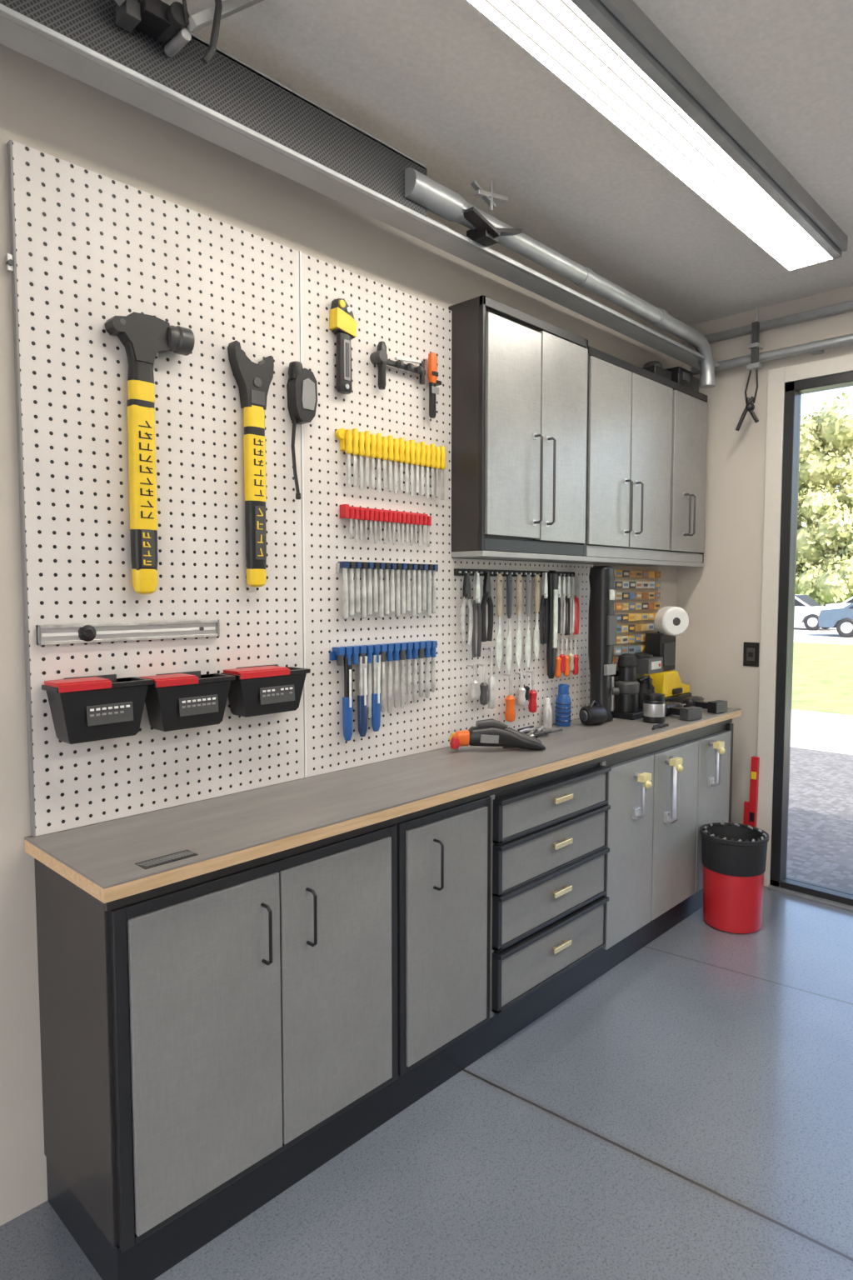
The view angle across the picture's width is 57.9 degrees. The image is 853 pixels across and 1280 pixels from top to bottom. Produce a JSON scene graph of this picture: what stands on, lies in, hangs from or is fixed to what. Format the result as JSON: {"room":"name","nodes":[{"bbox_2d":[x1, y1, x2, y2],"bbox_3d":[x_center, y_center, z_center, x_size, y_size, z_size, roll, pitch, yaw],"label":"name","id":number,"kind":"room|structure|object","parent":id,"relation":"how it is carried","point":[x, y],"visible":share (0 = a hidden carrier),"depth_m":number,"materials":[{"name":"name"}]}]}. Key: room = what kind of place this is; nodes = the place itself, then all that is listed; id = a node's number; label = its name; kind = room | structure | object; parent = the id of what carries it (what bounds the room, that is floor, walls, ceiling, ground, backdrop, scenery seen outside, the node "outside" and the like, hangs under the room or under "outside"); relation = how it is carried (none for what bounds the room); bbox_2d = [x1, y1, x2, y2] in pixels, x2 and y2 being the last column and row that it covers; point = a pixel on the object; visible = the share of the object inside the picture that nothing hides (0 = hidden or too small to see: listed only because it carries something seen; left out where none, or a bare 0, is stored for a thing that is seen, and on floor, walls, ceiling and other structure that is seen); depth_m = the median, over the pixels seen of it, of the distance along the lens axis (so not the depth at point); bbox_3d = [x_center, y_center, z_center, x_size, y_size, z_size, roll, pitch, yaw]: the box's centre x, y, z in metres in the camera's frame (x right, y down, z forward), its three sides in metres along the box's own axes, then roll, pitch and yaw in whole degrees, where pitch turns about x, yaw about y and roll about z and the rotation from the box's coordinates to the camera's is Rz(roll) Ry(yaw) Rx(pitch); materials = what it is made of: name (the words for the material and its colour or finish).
{"room":"garage","nodes":[
{"label":"garage","id":0,"kind":"room"},
{"bbox_2d":[0,43,682,1225],"bbox_3d":[-0.970,-0.074,2.057,0.150,3.078,7.120,4,5,44],"label":"wall","id":1,"kind":"structure","parent":0,"point":[43,108],"depth_m":1.98,"materials":[{"name":"beige paint"}]},
{"bbox_2d":[5,139,304,836],"bbox_3d":[-0.706,-0.366,2.187,0.020,1.684,0.859,4,5,44],"label":"pegboard","id":2,"kind":"object","parent":1,"relation":"attached to","point":[89,248],"visible":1,"depth_m":2.10,"materials":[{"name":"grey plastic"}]},
{"bbox_2d":[41,674,153,744],"bbox_3d":[-0.845,0.176,1.989,0.102,0.159,0.245,4,5,44],"label":"storage bin","id":3,"kind":"object","parent":2,"relation":"attached to","point":[89,708],"visible":1,"depth_m":1.95,"materials":[{"name":"black plastic"}]},
{"bbox_2d":[35,619,219,644],"bbox_3d":[-0.788,-0.024,2.092,0.023,0.050,0.506,4,5,44],"label":"rail","id":4,"kind":"object","parent":2,"relation":"attached to","point":[51,634],"visible":1,"depth_m":2.07,"materials":[{"name":"metal"}]},
{"bbox_2d":[105,311,194,594],"bbox_3d":[-0.736,-0.494,2.077,0.076,0.738,0.219,4,5,44],"label":"hammer","id":5,"kind":"object","parent":2,"relation":"hanging from","point":[143,337],"visible":1,"depth_m":2.05,"materials":[{"name":"yellow plastic"}]},
{"bbox_2d":[140,670,235,731],"bbox_3d":[-0.671,0.170,2.170,0.102,0.151,0.245,4,5,44],"label":"storage bin","id":6,"kind":"object","parent":2,"relation":"attached to","point":[184,700],"visible":0.99,"depth_m":2.13,"materials":[{"name":"black plastic"}]},
{"bbox_2d":[227,340,274,586],"bbox_3d":[-0.523,-0.517,2.317,0.050,0.714,0.136,4,5,44],"label":"wrench","id":7,"kind":"object","parent":2,"relation":"hanging from","point":[253,380],"visible":1,"depth_m":2.30,"materials":[{"name":"yellow plastic"}]},
{"bbox_2d":[220,664,310,717],"bbox_3d":[-0.488,0.153,2.359,0.102,0.142,0.258,4,5,44],"label":"storage bin","id":8,"kind":"object","parent":2,"relation":"attached to","point":[264,689],"visible":0.99,"depth_m":2.31,"materials":[{"name":"black plastic"}]},
{"bbox_2d":[286,360,317,499],"bbox_3d":[-0.394,-0.658,2.440,0.052,0.425,0.092,4,5,44],"label":"reel","id":9,"kind":"object","parent":2,"relation":"hanging from","point":[302,386],"visible":1,"depth_m":2.42,"materials":[{"name":"black plastic"}]},
{"bbox_2d":[299,250,451,777],"bbox_3d":[-0.159,-0.404,2.753,0.020,1.687,0.717,4,5,44],"label":"pegboard","id":10,"kind":"object","parent":1,"relation":"attached to","point":[410,327],"visible":0.82,"depth_m":2.68,"materials":[{"name":"white plastic"}]},
{"bbox_2d":[329,298,357,394],"bbox_3d":[-0.275,-0.970,2.550,0.044,0.298,0.087,4,5,44],"label":"utility knife","id":11,"kind":"object","parent":10,"relation":"hanging from","point":[342,323],"visible":1,"depth_m":2.53,"materials":[{"name":"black plastic"}]},
{"bbox_2d":[330,640,437,740],"bbox_3d":[-0.141,0.174,2.766,0.042,0.321,0.494,4,5,44],"label":"rack","id":12,"kind":"object","parent":10,"relation":"attached to","point":[370,705],"visible":1,"depth_m":2.71,"materials":[{"name":"blue plastic"}]},
{"bbox_2d":[340,504,431,546],"bbox_3d":[-0.135,-0.402,2.736,0.039,0.125,0.418,4,5,44],"label":"rack","id":13,"kind":"object","parent":10,"relation":"attached to","point":[346,511],"visible":1,"depth_m":2.71,"materials":[{"name":"red plastic"}]},
{"bbox_2d":[336,561,438,619],"bbox_3d":[-0.129,-0.177,2.754,0.042,0.194,0.462,4,5,44],"label":"rack","id":14,"kind":"object","parent":10,"relation":"attached to","point":[407,598],"visible":1,"depth_m":2.73,"materials":[{"name":"silver metal"}]},
{"bbox_2d":[335,428,445,499],"bbox_3d":[-0.114,-0.620,2.742,0.042,0.200,0.511,4,5,44],"label":"screwdriver set","id":15,"kind":"object","parent":10,"relation":"attached to","point":[362,443],"visible":1,"depth_m":2.72,"materials":[{"name":"yellow plastic"}]},
{"bbox_2d":[370,340,425,389],"bbox_3d":[-0.092,-0.956,2.738,0.048,0.160,0.250,4,5,44],"label":"clamp","id":16,"kind":"object","parent":10,"relation":"hanging from","point":[379,357],"visible":1,"depth_m":2.67,"materials":[{"name":"black metal"}]},
{"bbox_2d":[425,352,441,418],"bbox_3d":[0.029,-0.942,2.866,0.046,0.235,0.070,4,5,44],"label":"utility knife","id":17,"kind":"object","parent":10,"relation":"attached to","point":[432,360],"visible":1,"depth_m":2.84,"materials":[{"name":"orange plastic"}]},
{"bbox_2d":[448,295,588,562],"bbox_3d":[0.413,-0.815,3.176,0.224,0.961,0.716,4,5,44],"label":"upper cabinet","id":18,"kind":"object","parent":1,"relation":"attached to","point":[519,378],"visible":0.97,"depth_m":3.01,"materials":[{"name":"grey metal"}]},
{"bbox_2d":[450,558,593,733],"bbox_3d":[0.448,0.026,3.414,0.020,0.742,1.032,4,5,44],"label":"pegboard","id":19,"kind":"object","parent":1,"relation":"attached to","point":[466,711],"visible":0.43,"depth_m":3.30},
{"bbox_2d":[466,664,479,699],"bbox_3d":[0.185,0.168,3.094,0.056,0.140,0.036,4,5,44],"label":"screwdriver","id":20,"kind":"object","parent":19,"relation":"hanging from","point":[474,693],"visible":1,"depth_m":3.08,"materials":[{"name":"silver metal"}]},
{"bbox_2d":[476,663,488,704],"bbox_3d":[0.227,0.180,3.138,0.056,0.170,0.036,4,5,44],"label":"screwdriver","id":21,"kind":"object","parent":19,"relation":"hanging from","point":[483,686],"visible":1,"depth_m":3.12,"materials":[{"name":"grey plastic"}]},
{"bbox_2d":[485,648,496,709],"bbox_3d":[0.261,0.158,3.173,0.056,0.250,0.036,4,5,44],"label":"screwdriver","id":22,"kind":"object","parent":19,"relation":"hanging from","point":[492,680],"visible":0.98,"depth_m":3.16,"materials":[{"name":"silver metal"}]},
{"bbox_2d":[503,673,515,722],"bbox_3d":[0.350,0.244,3.267,0.062,0.205,0.047,4,5,44],"label":"screwdriver","id":23,"kind":"object","parent":19,"relation":"hanging from","point":[510,713],"visible":1,"depth_m":3.25,"materials":[{"name":"orange plastic"}]},
{"bbox_2d":[454,568,574,577],"bbox_3d":[0.406,-0.286,3.319,0.022,0.027,0.838,4,5,44],"label":"hanging rail","id":24,"kind":"object","parent":19,"relation":"attached to","point":[457,572],"visible":0.82,"depth_m":3.24,"materials":[{"name":"black metal"}]},
{"bbox_2d":[460,572,473,645],"bbox_3d":[0.159,-0.121,3.038,0.023,0.286,0.065,4,5,44],"label":"pliers","id":25,"kind":"object","parent":24,"relation":"hanging from","point":[467,589],"visible":1,"depth_m":3.03,"materials":[{"name":"silver plastic"}]},
{"bbox_2d":[471,573,481,657],"bbox_3d":[0.201,-0.099,3.082,0.023,0.336,0.057,4,5,44],"label":"pliers","id":26,"kind":"object","parent":24,"relation":"hanging from","point":[477,592],"visible":1,"depth_m":3.07,"materials":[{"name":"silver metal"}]},
{"bbox_2d":[480,572,493,641],"bbox_3d":[0.246,-0.134,3.127,0.023,0.281,0.070,4,5,44],"label":"pliers","id":27,"kind":"object","parent":24,"relation":"hanging from","point":[487,597],"visible":1,"depth_m":3.12,"materials":[{"name":"black plastic"}]},
{"bbox_2d":[495,573,502,669],"bbox_3d":[0.302,-0.076,3.195,0.017,0.395,0.048,4,5,44],"label":"knife","id":28,"kind":"object","parent":24,"relation":"hanging from","point":[499,577],"visible":1,"depth_m":3.19,"materials":[{"name":"silver metal"}]},
{"bbox_2d":[505,574,512,672],"bbox_3d":[0.348,-0.070,3.244,0.017,0.415,0.048,4,5,44],"label":"knife","id":29,"kind":"object","parent":24,"relation":"hanging from","point":[509,578],"visible":1,"depth_m":3.24,"materials":[{"name":"grey metal"}]},
{"bbox_2d":[515,574,522,666],"bbox_3d":[0.395,-0.083,3.291,0.017,0.395,0.048,4,5,44],"label":"knife","id":30,"kind":"object","parent":24,"relation":"hanging from","point":[518,651],"visible":1,"depth_m":3.29,"materials":[{"name":"silver metal"}]},
{"bbox_2d":[525,574,531,667],"bbox_3d":[0.441,-0.081,3.340,0.017,0.405,0.048,4,5,44],"label":"knife","id":31,"kind":"object","parent":24,"relation":"hanging from","point":[528,578],"visible":1,"depth_m":3.33,"materials":[{"name":"grey metal"}]},
{"bbox_2d":[533,575,539,659],"bbox_3d":[0.486,-0.099,3.385,0.017,0.375,0.048,4,5,44],"label":"knife","id":32,"kind":"object","parent":24,"relation":"hanging from","point":[537,632],"visible":1,"depth_m":3.38,"materials":[{"name":"silver metal"}]},
{"bbox_2d":[540,572,549,644],"bbox_3d":[0.523,-0.141,3.415,0.023,0.316,0.054,4,5,44],"label":"pliers","id":33,"kind":"object","parent":24,"relation":"hanging from","point":[544,636],"visible":1,"depth_m":3.40,"materials":[{"name":"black metal"}]},
{"bbox_2d":[546,570,558,679],"bbox_3d":[0.556,-0.069,3.462,0.060,0.485,0.056,4,5,44],"label":"tool","id":34,"kind":"object","parent":24,"relation":"hanging from","point":[552,576],"visible":0.83,"depth_m":3.44,"materials":[{"name":"black plastic"}]},
{"bbox_2d":[557,575,561,633],"bbox_3d":[0.596,-0.158,3.490,0.023,0.260,0.042,4,5,44],"label":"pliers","id":35,"kind":"object","parent":24,"relation":"hanging from","point":[559,577],"visible":0.59,"depth_m":3.50,"materials":[{"name":"silver metal"}]},
{"bbox_2d":[560,576,565,633],"bbox_3d":[0.622,-0.160,3.517,0.023,0.260,0.042,4,5,44],"label":"pliers","id":36,"kind":"object","parent":24,"relation":"hanging from","point":[562,578],"visible":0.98,"depth_m":3.51,"materials":[{"name":"silver metal"}]},
{"bbox_2d":[565,576,570,634],"bbox_3d":[0.649,-0.157,3.545,0.023,0.270,0.042,4,5,44],"label":"pliers","id":37,"kind":"object","parent":24,"relation":"hanging from","point":[567,578],"visible":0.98,"depth_m":3.54,"materials":[{"name":"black metal"}]},
{"bbox_2d":[570,576,574,632],"bbox_3d":[0.675,-0.164,3.572,0.023,0.260,0.042,4,5,44],"label":"pliers","id":38,"kind":"object","parent":24,"relation":"hanging from","point":[572,578],"visible":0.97,"depth_m":3.56,"materials":[{"name":"silver metal"}]},
{"bbox_2d":[574,576,579,634],"bbox_3d":[0.701,-0.160,3.600,0.023,0.270,0.042,4,5,44],"label":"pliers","id":39,"kind":"object","parent":24,"relation":"hanging from","point":[577,578],"visible":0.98,"depth_m":3.59,"materials":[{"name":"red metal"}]},
{"bbox_2d":[515,672,525,705],"bbox_3d":[0.403,0.211,3.324,0.056,0.145,0.036,4,5,44],"label":"screwdriver","id":40,"kind":"object","parent":19,"relation":"hanging from","point":[522,691],"visible":1,"depth_m":3.31,"materials":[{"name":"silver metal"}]},
{"bbox_2d":[519,674,529,700],"bbox_3d":[0.424,0.204,3.346,0.056,0.115,0.036,4,5,44],"label":"screwdriver","id":41,"kind":"object","parent":19,"relation":"hanging from","point":[526,687],"visible":0.78,"depth_m":3.33,"materials":[{"name":"black plastic"}]},
{"bbox_2d":[525,670,537,713],"bbox_3d":[0.459,0.227,3.383,0.058,0.185,0.040,4,5,44],"label":"screwdriver","id":42,"kind":"object","parent":19,"relation":"hanging from","point":[532,706],"visible":0.96,"depth_m":3.37,"materials":[{"name":"red plastic"}]},
{"bbox_2d":[555,639,561,677],"bbox_3d":[0.590,0.083,3.512,0.053,0.175,0.031,4,5,44],"label":"screwdriver","id":43,"kind":"object","parent":19,"relation":"hanging from","point":[557,674],"visible":0.77,"depth_m":3.50,"materials":[{"name":"orange plastic"}]},
{"bbox_2d":[559,639,565,672],"bbox_3d":[0.614,0.071,3.536,0.053,0.155,0.031,4,5,44],"label":"screwdriver","id":44,"kind":"object","parent":19,"relation":"hanging from","point":[562,656],"visible":0.8,"depth_m":3.52,"materials":[{"name":"red plastic"}]},
{"bbox_2d":[560,638,569,676],"bbox_3d":[0.638,0.080,3.562,0.053,0.175,0.031,4,5,44],"label":"screwdriver","id":45,"kind":"object","parent":19,"relation":"hanging from","point":[567,672],"visible":0.8,"depth_m":3.55,"materials":[{"name":"orange plastic"}]},
{"bbox_2d":[564,638,574,671],"bbox_3d":[0.664,0.068,3.588,0.053,0.155,0.031,4,5,44],"label":"screwdriver","id":46,"kind":"object","parent":19,"relation":"hanging from","point":[571,654],"visible":0.83,"depth_m":3.57,"materials":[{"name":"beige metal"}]},
{"bbox_2d":[569,637,579,674],"bbox_3d":[0.690,0.076,3.616,0.053,0.175,0.031,4,5,44],"label":"screwdriver","id":47,"kind":"object","parent":19,"relation":"hanging from","point":[575,672],"visible":0.87,"depth_m":3.60,"materials":[{"name":"red plastic"}]},
{"bbox_2d":[593,564,660,668],"bbox_3d":[1.050,-0.123,4.007,0.057,0.522,0.630,4,5,44],"label":"parts organiser","id":48,"kind":"object","parent":1,"relation":"attached to","point":[637,605],"visible":0.59,"depth_m":4.02,"materials":[{"name":"plastic"}]},
{"bbox_2d":[558,345,708,567],"bbox_3d":[1.083,-0.850,3.875,0.220,0.940,1.215,4,5,44],"label":"upper cabinet","id":49,"kind":"object","parent":1,"relation":"attached to","point":[647,437],"visible":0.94,"depth_m":3.75,"materials":[{"name":"grey metal"}]},
{"bbox_2d":[641,360,671,379],"bbox_3d":[1.160,-1.374,3.951,0.120,0.094,0.180,4,5,44],"label":"cable reel","id":50,"kind":"object","parent":49,"relation":"on","point":[655,367],"visible":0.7,"depth_m":3.90,"materials":[{"name":"black plastic"}]},
{"bbox_2d":[665,366,699,391],"bbox_3d":[1.353,-1.387,4.140,0.135,0.094,0.240,4,5,44],"label":"case","id":51,"kind":"object","parent":49,"relation":"on","point":[680,375],"visible":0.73,"depth_m":4.05,"materials":[{"name":"black plastic"}]},
{"bbox_2d":[0,885,852,1279],"bbox_3d":[0.742,1.645,0.519,4.900,0.150,7.120,4,5,44],"label":"floor","id":52,"kind":"structure","parent":0,"point":[686,1112],"depth_m":2.17,"materials":[{"name":"concrete"}]},
{"bbox_2d":[24,705,741,1279],"bbox_3d":[0.334,0.916,2.995,0.517,0.981,3.348,4,5,44],"label":"workbench","id":53,"kind":"object","parent":52,"relation":"on","point":[237,990],"visible":0.98,"depth_m":2.10,"materials":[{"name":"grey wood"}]},
{"bbox_2d":[135,849,198,869],"bbox_3d":[-0.599,0.506,1.779,0.050,0.001,0.130,4,5,44],"label":"vent","id":54,"kind":"object","parent":53,"relation":"attached to","point":[182,855],"depth_m":1.78,"materials":[{"name":"grey plastic"}]},
{"bbox_2d":[24,705,741,903],"bbox_3d":[0.315,0.446,2.982,0.465,0.038,3.348,4,5,44],"label":"countertop","id":55,"kind":"structure","parent":53,"relation":"on","point":[100,858],"depth_m":2.19,"materials":[{"name":"grey laminate"}]},
{"bbox_2d":[449,718,545,749],"bbox_3d":[0.269,0.364,2.985,0.374,0.122,0.106,-1,4,-8],"label":"cordless multitool","id":56,"kind":"object","parent":53,"relation":"on","point":[487,732],"visible":1,"depth_m":2.95,"materials":[{"name":"black plastic"}]},
{"bbox_2d":[510,725,562,738],"bbox_3d":[0.430,0.390,3.270,0.163,0.036,0.333,4,5,44],"label":"pliers","id":57,"kind":"object","parent":53,"relation":"on","point":[526,729],"visible":0.56,"depth_m":3.27,"materials":[{"name":"silver metal"}]},
{"bbox_2d":[543,697,552,728],"bbox_3d":[0.546,0.328,3.473,0.042,0.134,0.042,4,5,44],"label":"bottle","id":58,"kind":"object","parent":53,"relation":"on","point":[547,711],"visible":0.94,"depth_m":3.46,"materials":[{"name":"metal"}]},
{"bbox_2d":[555,683,571,726],"bbox_3d":[0.626,0.296,3.526,0.075,0.190,0.075,4,5,44],"label":"bottle","id":59,"kind":"object","parent":53,"relation":"on","point":[563,703],"visible":1,"depth_m":3.50,"materials":[{"name":"blue plastic"}]},
{"bbox_2d":[579,700,607,724],"bbox_3d":[0.764,0.331,3.536,0.116,0.115,0.090,-2,4,-29],"label":"work lamp","id":60,"kind":"object","parent":53,"relation":"on","point":[597,713],"visible":1,"depth_m":3.51,"materials":[{"name":"black plastic"}]},
{"bbox_2d":[588,565,619,722],"bbox_3d":[0.844,0.016,3.644,0.135,0.732,0.139,4,5,44],"label":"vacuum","id":61,"kind":"object","parent":53,"relation":"on","point":[602,620],"visible":0.92,"depth_m":3.60,"materials":[{"name":"black plastic"}]},
{"bbox_2d":[610,653,653,719],"bbox_3d":[0.993,0.222,3.744,0.169,0.310,0.140,4,5,44],"label":"router","id":62,"kind":"object","parent":53,"relation":"on","point":[627,702],"visible":0.86,"depth_m":3.71,"materials":[{"name":"black plastic"}]},
{"bbox_2d":[633,653,663,709],"bbox_3d":[1.090,0.217,3.894,0.181,0.300,0.150,4,5,44],"label":"coffee maker","id":63,"kind":"object","parent":53,"relation":"on","point":[647,663],"visible":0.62,"depth_m":3.84,"materials":[{"name":"black plastic"}]},
{"bbox_2d":[642,692,665,723],"bbox_3d":[1.070,0.318,3.621,0.103,0.135,0.103,4,5,44],"label":"jar","id":64,"kind":"object","parent":53,"relation":"on","point":[654,703],"visible":1,"depth_m":3.58,"materials":[{"name":"black plastic"}]},
{"bbox_2d":[651,723,669,729],"bbox_3d":[1.041,0.386,3.458,0.032,0.017,0.144,4,5,44],"label":"power cord","id":65,"kind":"object","parent":53,"relation":"on","point":[660,725],"visible":1,"depth_m":3.45,"materials":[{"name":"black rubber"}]},
{"bbox_2d":[645,670,691,704],"bbox_3d":[1.288,0.257,4.129,0.145,0.190,0.320,4,5,44],"label":"charger","id":66,"kind":"object","parent":53,"relation":"on","point":[669,683],"visible":0.67,"depth_m":4.04,"materials":[{"name":"yellow plastic"}]},
{"bbox_2d":[645,606,689,671],"bbox_3d":[1.272,-0.006,4.042,0.200,0.341,0.204,4,5,44],"label":"dispenser","id":67,"kind":"object","parent":66,"relation":"on","point":[670,622],"visible":0.94,"depth_m":4.01,"materials":[{"name":"white paper"}]},
{"bbox_2d":[665,701,702,720],"bbox_3d":[1.281,0.341,3.795,0.257,0.062,0.226,-2,4,-33],"label":"cordless drill","id":68,"kind":"object","parent":53,"relation":"on","point":[688,713],"visible":0.89,"depth_m":3.67,"materials":[{"name":"black plastic"}]},
{"bbox_2d":[683,695,727,713],"bbox_3d":[1.476,0.327,4.006,0.214,0.062,0.281,4,5,44],"label":"cordless drill","id":69,"kind":"object","parent":53,"relation":"on","point":[717,706],"visible":0.89,"depth_m":3.92,"materials":[{"name":"black plastic"}]},
{"bbox_2d":[700,822,769,933],"bbox_3d":[1.469,1.135,3.692,0.306,0.453,0.306,4,5,44],"label":"trash can","id":70,"kind":"object","parent":52,"relation":"on","point":[734,855],"visible":1,"depth_m":3.58,"materials":[{"name":"red plastic"}]},
{"bbox_2d":[743,755,759,827],"bbox_3d":[1.755,0.980,4.176,0.068,0.700,0.058,4,5,44],"label":"spirit level","id":71,"kind":"object","parent":52,"relation":"on","point":[750,818],"visible":0.55,"depth_m":4.16,"materials":[{"name":"red plastic"}]},
{"bbox_2d":[136,0,852,325],"bbox_3d":[0.742,-1.577,0.308,4.900,0.150,7.120,4,5,44],"label":"ceiling","id":72,"kind":"structure","parent":0,"point":[436,82],"depth_m":2.39,"materials":[{"name":"grey paint"}]},
{"bbox_2d":[0,0,719,388],"bbox_3d":[-0.061,-1.443,2.398,0.253,0.446,4.700,4,5,44],"label":"door track","id":73,"kind":"object","parent":72,"relation":"attached to","point":[147,55],"visible":1,"depth_m":2.09,"materials":[{"name":"metal"}]},
{"bbox_2d":[464,0,848,271],"bbox_3d":[0.734,-1.594,2.333,0.235,0.079,2.742,4,5,44],"label":"ceiling light","id":74,"kind":"object","parent":72,"relation":"attached to","point":[609,53],"depth_m":2.28,"materials":[{"name":"white plastic"}]},
{"bbox_2d":[687,300,852,430],"bbox_3d":[2.927,-1.332,2.845,4.140,0.633,0.164,4,5,44],"label":"rail","id":75,"kind":"object","parent":72,"relation":"hanging from","point":[814,347],"visible":0.98,"depth_m":3.95,"materials":[{"name":"metal"}]},
{"bbox_2d":[675,285,852,824],"bbox_3d":[3.158,-0.130,2.919,4.600,3.078,0.150,4,5,44],"label":"wall","id":76,"kind":"structure","parent":0,"point":[722,599],"depth_m":4.21,"materials":[{"name":"beige paint"}]},
{"bbox_2d":[743,641,759,666],"bbox_3d":[1.756,0.078,4.170,0.083,0.130,0.014,4,5,44],"label":"wall switch","id":77,"kind":"object","parent":76,"relation":"attached to","point":[751,651],"visible":1,"depth_m":4.17,"materials":[{"name":"black plastic"}]},
{"bbox_2d":[756,354,852,886],"bbox_3d":[2.537,0.005,3.409,2.070,2.745,0.020,4,5,44],"label":"trim","id":78,"kind":"structure","parent":76,"relation":"attached to","point":[777,377],"depth_m":4.07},
{"bbox_2d":[767,370,852,910],"bbox_3d":[2.558,0.043,3.433,1.900,2.665,0.140,4,5,44],"label":"frame","id":79,"kind":"object","parent":76,"relation":"attached to","point":[793,390],"visible":1,"depth_m":4.04,"materials":[{"name":"metal"}]},
{"bbox_2d":[784,385,852,894],"bbox_3d":[2.576,0.044,3.452,1.800,2.570,0.023,4,5,44],"label":"glass pane","id":80,"kind":"object","parent":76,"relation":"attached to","point":[847,385],"visible":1,"depth_m":4.07,"materials":[{"name":"clear glass"}]},
{"label":"outside","id":81,"kind":"structure","parent":0,"visible":0},
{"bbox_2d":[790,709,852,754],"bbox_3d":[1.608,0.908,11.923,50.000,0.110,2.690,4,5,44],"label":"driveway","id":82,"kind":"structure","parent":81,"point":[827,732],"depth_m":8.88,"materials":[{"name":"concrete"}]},
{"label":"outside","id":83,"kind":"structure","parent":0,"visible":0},
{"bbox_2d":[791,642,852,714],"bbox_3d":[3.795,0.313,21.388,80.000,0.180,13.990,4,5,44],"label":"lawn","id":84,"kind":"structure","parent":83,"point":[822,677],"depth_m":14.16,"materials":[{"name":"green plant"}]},
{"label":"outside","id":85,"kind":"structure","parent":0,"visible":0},
{"bbox_2d":[786,746,852,892],"bbox_3d":[2.914,1.275,6.081,28.000,0.100,3.915,4,5,44],"label":"paving","id":86,"kind":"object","parent":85,"point":[820,837],"visible":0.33,"depth_m":5.46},
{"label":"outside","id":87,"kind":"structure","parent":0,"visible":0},
{"bbox_2d":[794,622,852,644],"bbox_3d":[13.682,-0.795,38.838,110.000,0.190,24.900,4,5,44],"label":"street","id":88,"kind":"structure","parent":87,"point":[802,634],"depth_m":27.27,"materials":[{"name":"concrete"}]},
{"bbox_2d":[794,594,838,629],"bbox_3d":[15.170,-1.217,32.577,4.510,1.460,1.820,4,5,44],"label":"parked car","id":89,"kind":"object","parent":88,"relation":"on","point":[807,611],"visible":0.18,"depth_m":31.28,"materials":[{"name":"white paint"}]},
{"bbox_2d":[818,602,852,637],"bbox_3d":[16.000,-0.802,26.242,4.510,1.460,1.820,4,5,44],"label":"parked car","id":90,"kind":"object","parent":88,"relation":"on","point":[842,619],"visible":1,"depth_m":26.67,"materials":[{"name":"blue paint"}]},
{"bbox_2d":[825,596,852,608],"bbox_3d":[21.870,-1.521,37.222,4.510,1.460,1.820,4,5,44],"label":"parked car","id":91,"kind":"object","parent":88,"relation":"on","point":[848,602],"visible":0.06,"depth_m":37.56,"materials":[{"name":"silver metal"}]},
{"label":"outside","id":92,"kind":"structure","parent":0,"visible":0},
{"bbox_3d":[15.179,-1.824,54.782,230.000,0.280,180.000,4,5,44],"label":"ground","id":93,"kind":"structure","parent":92,"visible":0},
{"bbox_2d":[797,481,808,529],"bbox_3d":[24.335,-7.399,56.505,8.245,10.781,7.339,-3,5,-37],"label":"tree","id":94,"kind":"object","parent":93,"relation":"on","point":[801,492],"visible":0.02,"depth_m":54.12,"materials":[{"name":"green plant"}]},
{"bbox_2d":[795,392,852,577],"bbox_3d":[28.038,-9.518,54.978,8.092,15.210,9.950,-2,4,-31],"label":"tree","id":95,"kind":"object","parent":93,"relation":"on","point":[826,462],"visible":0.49,"depth_m":52.92,"materials":[{"name":"green plant"}]},
{"bbox_2d":[795,502,852,606],"bbox_3d":[28.689,-5.237,50.777,8.493,7.940,6.277,0,4,-1],"label":"tree","id":96,"kind":"object","parent":93,"relation":"on","point":[831,582],"visible":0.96,"depth_m":50.39,"materials":[{"name":"green plant"}]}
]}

